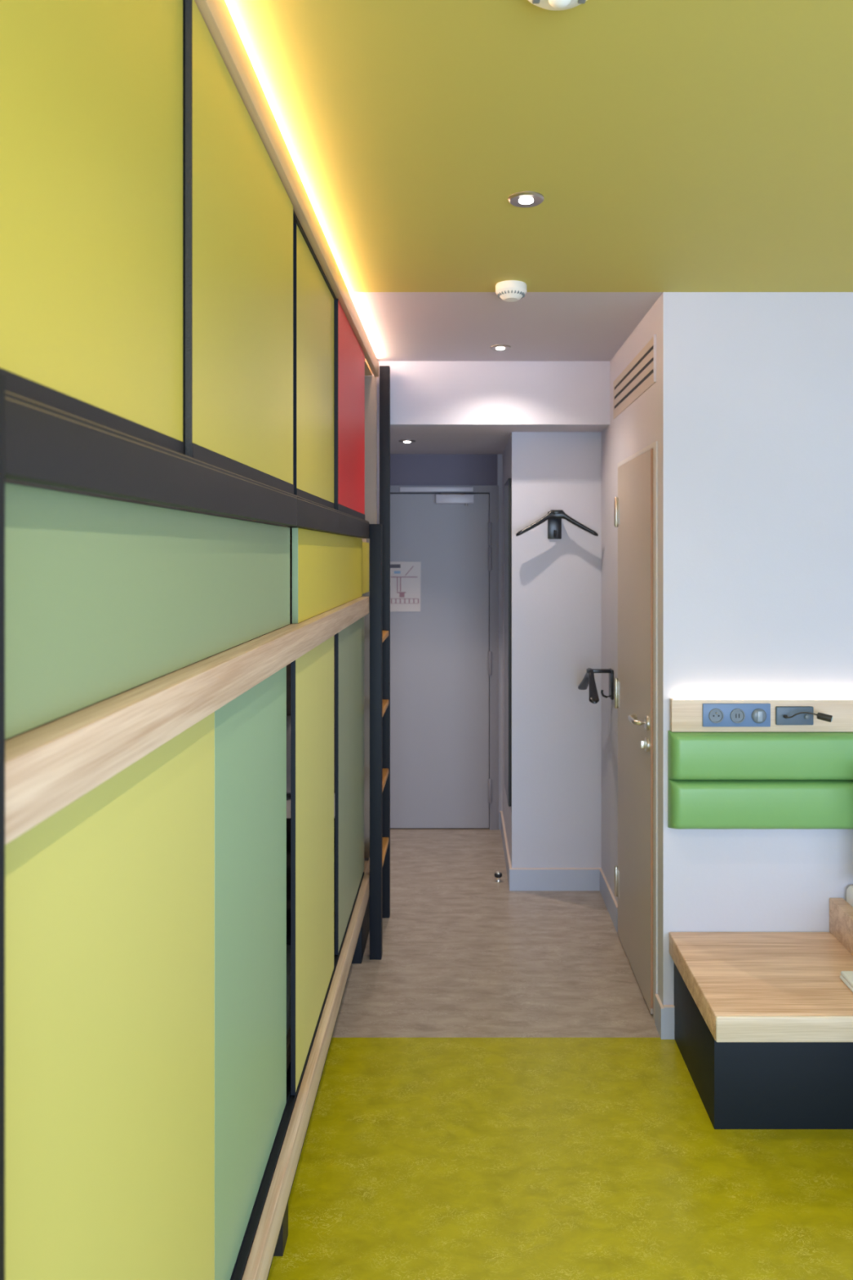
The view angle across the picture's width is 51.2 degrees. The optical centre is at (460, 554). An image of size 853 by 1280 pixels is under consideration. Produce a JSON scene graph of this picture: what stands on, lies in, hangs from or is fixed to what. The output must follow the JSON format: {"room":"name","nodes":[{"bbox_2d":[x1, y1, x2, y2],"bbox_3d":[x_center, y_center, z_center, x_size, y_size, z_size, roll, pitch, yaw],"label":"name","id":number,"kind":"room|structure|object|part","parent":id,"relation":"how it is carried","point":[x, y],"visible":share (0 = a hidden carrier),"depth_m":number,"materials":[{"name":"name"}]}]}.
{"room":"hotel room","nodes":[
{"label":"hotel room","id":0,"kind":"room"},
{"bbox_2d":[165,423,379,860],"bbox_3d":[-0.866,0.523,4.150,0.988,2.254,0.100,0,0,0],"label":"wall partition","id":1,"kind":"structure","parent":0,"point":[378,424],"depth_m":4.10,"materials":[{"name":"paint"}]},
{"bbox_2d":[364,360,609,426],"bbox_3d":[-0.334,-0.750,4.150,2.053,0.294,0.060,0,0,0],"label":"wall","id":2,"kind":"structure","parent":1,"relation":"attached to","point":[423,393],"depth_m":4.12,"materials":[{"name":"paint"}]},
{"bbox_2d":[390,426,607,453],"bbox_3d":[-0.334,-0.643,4.762,2.053,0.080,1.164,0,0,0],"label":"ceiling","id":3,"kind":"structure","parent":0,"point":[428,439],"depth_m":4.53,"materials":[{"name":"grey paint"}]},
{"bbox_2d":[398,440,415,443],"bbox_3d":[-0.283,-0.598,4.710,0.090,0.010,0.090,0,0,0],"label":"recessed light","id":4,"kind":"object","parent":3,"relation":"in","point":[399,441],"visible":1,"depth_m":4.69,"materials":[{"name":"grey metal"}]},
{"bbox_2d":[497,453,502,829],"bbox_3d":[-0.404,0.523,5.404,1.912,2.254,0.120,0,0,0],"label":"wall","id":5,"kind":"structure","parent":0,"point":[500,455],"depth_m":5.34,"materials":[{"name":"paint"}]},
{"bbox_2d":[390,493,492,827],"bbox_3d":[-0.275,0.639,5.351,0.924,2.010,0.076,0,0,0],"label":"door","id":6,"kind":"structure","parent":5,"relation":"in","point":[441,659],"depth_m":5.34,"materials":[{"name":"grey paint"}]},
{"bbox_2d":[390,561,421,611],"bbox_3d":[-0.344,0.191,5.339,0.211,0.301,0.003,0,0,0],"label":"evacuation plan","id":7,"kind":"object","parent":6,"relation":"attached to","point":[405,576],"visible":0.94,"depth_m":5.34,"materials":[{"name":"grey paper"}]},
{"bbox_2d":[400,487,474,506],"bbox_3d":[-0.142,-0.348,5.313,0.442,0.111,0.056,0,0,0],"label":"door closer","id":8,"kind":"object","parent":6,"relation":"attached to","point":[444,498],"depth_m":5.30,"materials":[{"name":"silver metal"}]},
{"bbox_3d":[-0.144,-0.390,5.314,0.438,0.028,0.025,0,0,0],"label":"slide rail","id":9,"kind":"part","parent":8,"relation":"part of","materials":[{"name":"silver metal"}]},
{"bbox_3d":[-0.039,-0.331,5.303,0.164,0.075,0.037,0,0,0],"label":"arm","id":10,"kind":"part","parent":8,"relation":"part of","materials":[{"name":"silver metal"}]},
{"bbox_2d":[390,453,497,485],"bbox_3d":[-0.260,-0.510,5.402,0.964,0.188,0.124,0,0,0],"label":"wall","id":11,"kind":"structure","parent":5,"relation":"attached to","point":[406,469],"depth_m":5.34,"materials":[{"name":"grey paint"}]},
{"bbox_2d":[390,485,498,830],"bbox_3d":[-0.282,0.618,5.346,1.020,2.065,0.036,0,0,0],"label":"trim","id":12,"kind":"structure","parent":5,"relation":"attached to","point":[493,491],"depth_m":5.33,"materials":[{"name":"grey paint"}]},
{"bbox_2d":[224,0,852,360],"bbox_3d":[0.695,-0.947,1.000,4.350,0.100,6.240,0,0,0],"label":"ceiling","id":13,"kind":"structure","parent":0,"point":[668,145],"depth_m":1.99,"materials":[{"name":"yellow paint"}]},
{"bbox_2d":[489,344,511,351],"bbox_3d":[0.172,-0.892,3.840,0.090,0.010,0.090,0,0,0],"label":"recessed light","id":14,"kind":"object","parent":13,"relation":"in","point":[497,347],"visible":1,"depth_m":3.82,"materials":[{"name":"grey metal"}]},
{"bbox_2d":[495,280,526,302],"bbox_3d":[0.168,-0.872,2.955,0.104,0.051,0.104,0,0,0],"label":"smoke detector","id":15,"kind":"object","parent":13,"relation":"attached to","point":[509,291],"visible":1,"depth_m":2.92,"materials":[{"name":"white plastic"}]},
{"bbox_2d":[508,191,544,207],"bbox_3d":[0.165,-0.892,2.238,0.090,0.010,0.090,0,0,0],"label":"recessed light","id":16,"kind":"object","parent":13,"relation":"in","point":[524,198],"visible":1,"depth_m":2.23,"materials":[{"name":"grey metal"}]},
{"bbox_2d":[528,0,586,10],"bbox_3d":[0.155,-0.876,1.388,0.120,0.041,0.120,0,0,0],"label":"recessed light","id":17,"kind":"object","parent":13,"relation":"attached to","point":[553,5],"visible":1,"depth_m":1.40,"materials":[{"name":"white plastic"}]},
{"bbox_2d":[502,431,601,867],"bbox_3d":[0.522,0.523,4.859,0.541,2.254,0.969,0,0,0],"label":"wall","id":18,"kind":"structure","parent":0,"point":[553,820],"depth_m":4.37,"materials":[{"name":"paint"}]},
{"bbox_2d":[500,811,511,886],"bbox_3d":[0.246,1.596,4.859,0.012,0.108,0.969,0,0,0],"label":"baseboard","id":19,"kind":"structure","parent":18,"relation":"attached to","point":[508,862],"depth_m":4.82,"materials":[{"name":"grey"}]},
{"bbox_2d":[504,478,511,806],"bbox_3d":[0.245,0.435,4.625,0.014,1.630,0.430,0,0,0],"label":"wall mirror","id":20,"kind":"object","parent":18,"relation":"attached to","point":[508,486],"visible":1,"depth_m":4.45,"materials":[{"name":"black mirror"}]},
{"bbox_2d":[504,479,508,803],"bbox_3d":[0.238,0.435,4.628,0.001,1.622,0.416,0,0,0],"label":"mirror glass","id":21,"kind":"object","parent":20,"relation":"attached to","point":[506,486],"depth_m":4.61,"materials":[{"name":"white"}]},
{"bbox_2d":[509,867,601,890],"bbox_3d":[0.466,1.596,4.369,0.453,0.108,0.012,0,0,0],"label":"baseboard","id":22,"kind":"structure","parent":18,"relation":"attached to","point":[520,878],"depth_m":4.36,"materials":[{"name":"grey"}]},
{"bbox_2d":[515,510,598,538],"bbox_3d":[0.462,-0.146,4.308,0.392,0.138,0.134,0,0,0],"label":"hanger","id":23,"kind":"object","parent":18,"relation":"attached to","point":[554,517],"visible":1,"depth_m":4.26,"materials":[{"name":"black plastic"}]},
{"bbox_3d":[0.462,-0.144,4.369,0.068,0.135,0.012,0,0,0],"label":"wall plate","id":24,"kind":"part","parent":23,"relation":"part of","materials":[{"name":"black plastic"}]},
{"bbox_3d":[0.462,-0.204,4.311,0.032,0.016,0.107,0,0,0],"label":"bracket arm","id":25,"kind":"part","parent":23,"relation":"part of","materials":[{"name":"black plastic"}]},
{"bbox_2d":[267,826,852,1279],"bbox_3d":[0.695,1.700,1.672,4.350,0.100,7.584,0,0,0],"label":"floor","id":26,"kind":"structure","parent":0,"point":[421,1158],"depth_m":2.54,"materials":[{"name":"yellow carpet"}]},
{"bbox_2d":[0,0,378,1279],"bbox_3d":[-0.864,0.379,2.137,0.990,2.543,3.914,0,0,0],"label":"wall panels","id":27,"kind":"object","parent":26,"relation":"on","point":[188,404],"visible":0.91,"depth_m":1.22,"materials":[{"name":"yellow wood"}]},
{"bbox_3d":[-0.399,0.581,0.680,0.062,1.451,0.080,0,0,0],"label":"frame post","id":28,"kind":"part","parent":27,"relation":"part of","materials":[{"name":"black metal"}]},
{"bbox_3d":[-1.355,0.290,2.185,0.008,2.200,3.770,0,0,0],"label":"panel","id":29,"kind":"part","parent":27,"relation":"part of","materials":[{"name":"green laminate"}]},
{"bbox_3d":[-0.395,0.204,1.961,0.046,0.068,3.322,0,0,0],"label":"guard rail","id":30,"kind":"part","parent":27,"relation":"part of","materials":[{"name":"brown wood"}]},
{"bbox_3d":[-0.382,-0.842,2.123,0.020,0.067,3.845,0,0,0],"label":"rail","id":31,"kind":"part","parent":27,"relation":"part of","materials":[{"name":"brown wood"}]},
{"bbox_3d":[-0.384,1.351,2.185,0.024,0.082,3.770,0,0,0],"label":"rail","id":32,"kind":"part","parent":27,"relation":"part of","materials":[{"name":"brown wood"}]},
{"bbox_2d":[286,793,334,1035],"bbox_3d":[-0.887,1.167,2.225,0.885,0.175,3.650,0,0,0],"label":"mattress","id":33,"kind":"object","parent":27,"relation":"on","point":[288,796],"visible":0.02,"depth_m":2.34,"materials":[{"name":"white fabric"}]},
{"bbox_2d":[286,715,290,794],"bbox_3d":[-0.900,0.895,3.980,0.580,0.357,0.175,0,0,0],"label":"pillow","id":34,"kind":"object","parent":33,"relation":"on","point":[288,717],"visible":0.04,"depth_m":3.91,"materials":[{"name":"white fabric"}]},
{"bbox_2d":[286,817,334,945],"bbox_3d":[-0.890,1.064,3.000,0.860,0.031,1.100,0,0,0],"label":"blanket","id":35,"kind":"object","parent":33,"relation":"on","point":[288,820],"visible":0.06,"depth_m":2.88,"materials":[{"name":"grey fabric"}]},
{"bbox_3d":[-0.826,1.424,3.830,0.848,0.052,0.460,0,0,0],"label":"rail","id":36,"kind":"part","parent":27,"relation":"part of","materials":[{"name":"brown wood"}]},
{"bbox_2d":[368,365,390,959],"bbox_3d":[-0.357,0.396,3.848,0.068,2.508,0.456,0,0,0],"label":"ladder","id":37,"kind":"object","parent":27,"relation":"attached to","point":[379,534],"visible":0.98,"depth_m":3.62,"materials":[{"name":"black metal"}]},
{"bbox_3d":[-0.347,0.762,3.644,0.048,1.775,0.048,0,0,0],"label":"post","id":38,"kind":"part","parent":37,"relation":"part of","materials":[{"name":"black metal"}]},
{"bbox_3d":[-0.346,0.396,4.056,0.046,2.508,0.040,0,0,0],"label":"post","id":39,"kind":"part","parent":37,"relation":"part of","materials":[{"name":"black metal"}]},
{"bbox_2d":[494,871,502,882],"bbox_3d":[0.190,1.625,4.490,0.040,0.050,0.040,0,0,0],"label":"door stop","id":40,"kind":"object","parent":26,"relation":"on","point":[498,874],"visible":1,"depth_m":4.48,"materials":[{"name":"silver metal"}]},
{"bbox_2d":[669,932,852,1128],"bbox_3d":[1.656,1.469,2.756,1.888,0.362,0.559,0,0,0],"label":"platform","id":41,"kind":"object","parent":26,"relation":"on","point":[763,1021],"visible":1,"depth_m":2.55,"materials":[{"name":"brown wood"}]},
{"bbox_2d":[840,970,852,991],"bbox_3d":[1.200,1.274,2.625,0.100,0.026,0.150,0,0,0],"label":"folded towel","id":42,"kind":"object","parent":41,"relation":"on","point":[846,976],"visible":1,"depth_m":2.66,"materials":[{"name":"white fabric"}]},
{"bbox_2d":[829,897,852,955],"bbox_3d":[1.758,1.411,2.043,0.997,0.478,1.986,0,0,0],"label":"bed","id":43,"kind":"object","parent":26,"relation":"on","point":[841,912],"visible":1,"depth_m":2.95,"materials":[{"name":"brown wood"}]},
{"bbox_2d":[846,885,852,906],"bbox_3d":[1.758,1.189,2.067,0.899,0.140,1.934,0,0,0],"label":"mattress","id":44,"kind":"object","parent":43,"relation":"on","point":[850,890],"visible":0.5,"depth_m":2.99,"materials":[{"name":"white fabric"}]},
{"bbox_2d":[601,300,657,903],"bbox_3d":[0.743,0.377,3.766,0.100,2.547,1.257,0,0,0],"label":"wall","id":45,"kind":"structure","parent":0,"point":[635,428],"depth_m":4.03,"materials":[{"name":"paint"}]},
{"bbox_2d":[577,667,613,703],"bbox_3d":[0.626,0.588,4.050,0.134,0.138,0.392,0,0,0],"label":"hanger","id":46,"kind":"object","parent":45,"relation":"attached to","point":[588,680],"visible":1,"depth_m":4.02,"materials":[{"name":"black plastic"}]},
{"bbox_3d":[0.628,0.530,4.050,0.107,0.016,0.032,0,0,0],"label":"bracket arm","id":47,"kind":"part","parent":46,"relation":"part of","materials":[{"name":"black plastic"}]},
{"bbox_3d":[0.687,0.590,4.050,0.012,0.135,0.068,0,0,0],"label":"wall plate","id":48,"kind":"part","parent":46,"relation":"part of","materials":[{"name":"black plastic"}]},
{"bbox_2d":[600,868,617,931],"bbox_3d":[0.688,1.596,4.127,0.010,0.108,0.473,0,0,0],"label":"baseboard","id":49,"kind":"structure","parent":45,"relation":"attached to","point":[608,897],"depth_m":4.08,"materials":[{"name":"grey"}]},
{"bbox_2d":[613,448,653,1013],"bbox_3d":[0.673,0.632,3.517,0.098,2.020,0.688,0,0,0],"label":"door","id":50,"kind":"structure","parent":45,"relation":"in","point":[633,504],"depth_m":3.44,"materials":[{"name":"beige laminate"}]},
{"bbox_3d":[0.652,0.610,3.286,0.056,0.019,0.147,0,0,0],"label":"handle","id":51,"kind":"part","parent":50,"relation":"part of","materials":[{"name":"silver metal"}]},
{"bbox_2d":[613,333,656,418],"bbox_3d":[0.688,-0.696,3.577,0.009,0.168,0.866,0,0,0],"label":"air vent","id":52,"kind":"object","parent":45,"relation":"in","point":[640,374],"visible":1,"depth_m":3.49,"materials":[{"name":"beige paint"}]},
{"bbox_2d":[617,440,657,1022],"bbox_3d":[0.720,0.625,3.505,0.066,2.049,0.766,0,0,0],"label":"trim","id":53,"kind":"structure","parent":45,"relation":"attached to","point":[654,446],"depth_m":3.13,"materials":[{"name":"grey"}]},
{"bbox_2d":[655,994,674,1039],"bbox_3d":[0.706,1.594,3.073,0.046,0.112,0.094,0,0,0],"label":"baseboard","id":54,"kind":"structure","parent":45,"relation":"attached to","point":[668,1009],"depth_m":3.03,"materials":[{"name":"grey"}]},
{"bbox_2d":[657,292,852,1005],"bbox_3d":[1.781,0.377,3.088,2.177,2.547,0.100,0,0,0],"label":"wall","id":55,"kind":"structure","parent":0,"point":[755,389],"depth_m":3.04,"materials":[{"name":"paint"}]},
{"bbox_2d":[667,697,852,829],"bbox_3d":[1.529,0.709,3.005,1.642,0.442,0.063,0,0,0],"label":"headboard","id":56,"kind":"object","parent":55,"relation":"attached to","point":[775,776],"visible":1,"depth_m":2.98,"materials":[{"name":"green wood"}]},
{"bbox_2d":[702,703,770,726],"bbox_3d":[0.927,0.539,2.997,0.225,0.074,0.021,0,0,0],"label":"power outlet","id":57,"kind":"object","parent":56,"relation":"attached to","point":[713,714],"visible":1,"depth_m":2.99,"materials":[{"name":"blue"}]},
{"bbox_2d":[708,708,724,723],"bbox_3d":[0.863,0.544,2.997,0.050,0.050,0.005,0,0,0],"label":"socket","id":58,"kind":"object","parent":57,"relation":"attached to","point":[715,715],"depth_m":3.00,"materials":[{"name":"blue"}]},
{"bbox_2d":[730,708,745,723],"bbox_3d":[0.935,0.544,2.997,0.050,0.050,0.005,0,0,0],"label":"socket","id":59,"kind":"object","parent":57,"relation":"attached to","point":[737,715],"depth_m":3.00,"materials":[{"name":"blue"}]},
{"bbox_2d":[751,708,766,723],"bbox_3d":[1.007,0.544,2.994,0.050,0.050,0.011,0,0,0],"label":"rocker switch","id":60,"kind":"object","parent":57,"relation":"attached to","point":[758,715],"depth_m":2.99,"materials":[{"name":"blue"}]},
{"bbox_2d":[667,778,852,829],"bbox_3d":[1.529,0.847,3.005,1.642,0.165,0.063,0,0,0],"label":"cushion","id":61,"kind":"object","parent":56,"relation":"on","point":[692,803],"depth_m":2.98,"materials":[{"name":"green fabric"}]},
{"bbox_2d":[667,730,852,779],"bbox_3d":[1.529,0.682,3.005,1.642,0.163,0.063,0,0,0],"label":"cushion","id":62,"kind":"object","parent":56,"relation":"on","point":[691,754],"depth_m":2.98,"materials":[{"name":"green fabric"}]},
{"bbox_3d":[1.532,0.546,3.022,1.635,0.108,0.029,0,0,0],"label":"wood panel","id":63,"kind":"part","parent":56,"relation":"part of","materials":[{"name":"brown wood"}]},
{"bbox_2d":[775,706,832,724],"bbox_3d":[1.154,0.544,2.979,0.181,0.062,0.084,0,0,30],"label":"reading lamp","id":64,"kind":"object","parent":56,"relation":"attached to","point":[784,715],"visible":1,"depth_m":3.00,"materials":[{"name":"black metal"}]},
{"bbox_3d":[1.128,0.544,3.002,0.126,0.062,0.012,0,0,0],"label":"wall plate","id":65,"kind":"part","parent":64,"relation":"part of","materials":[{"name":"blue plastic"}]}
]}

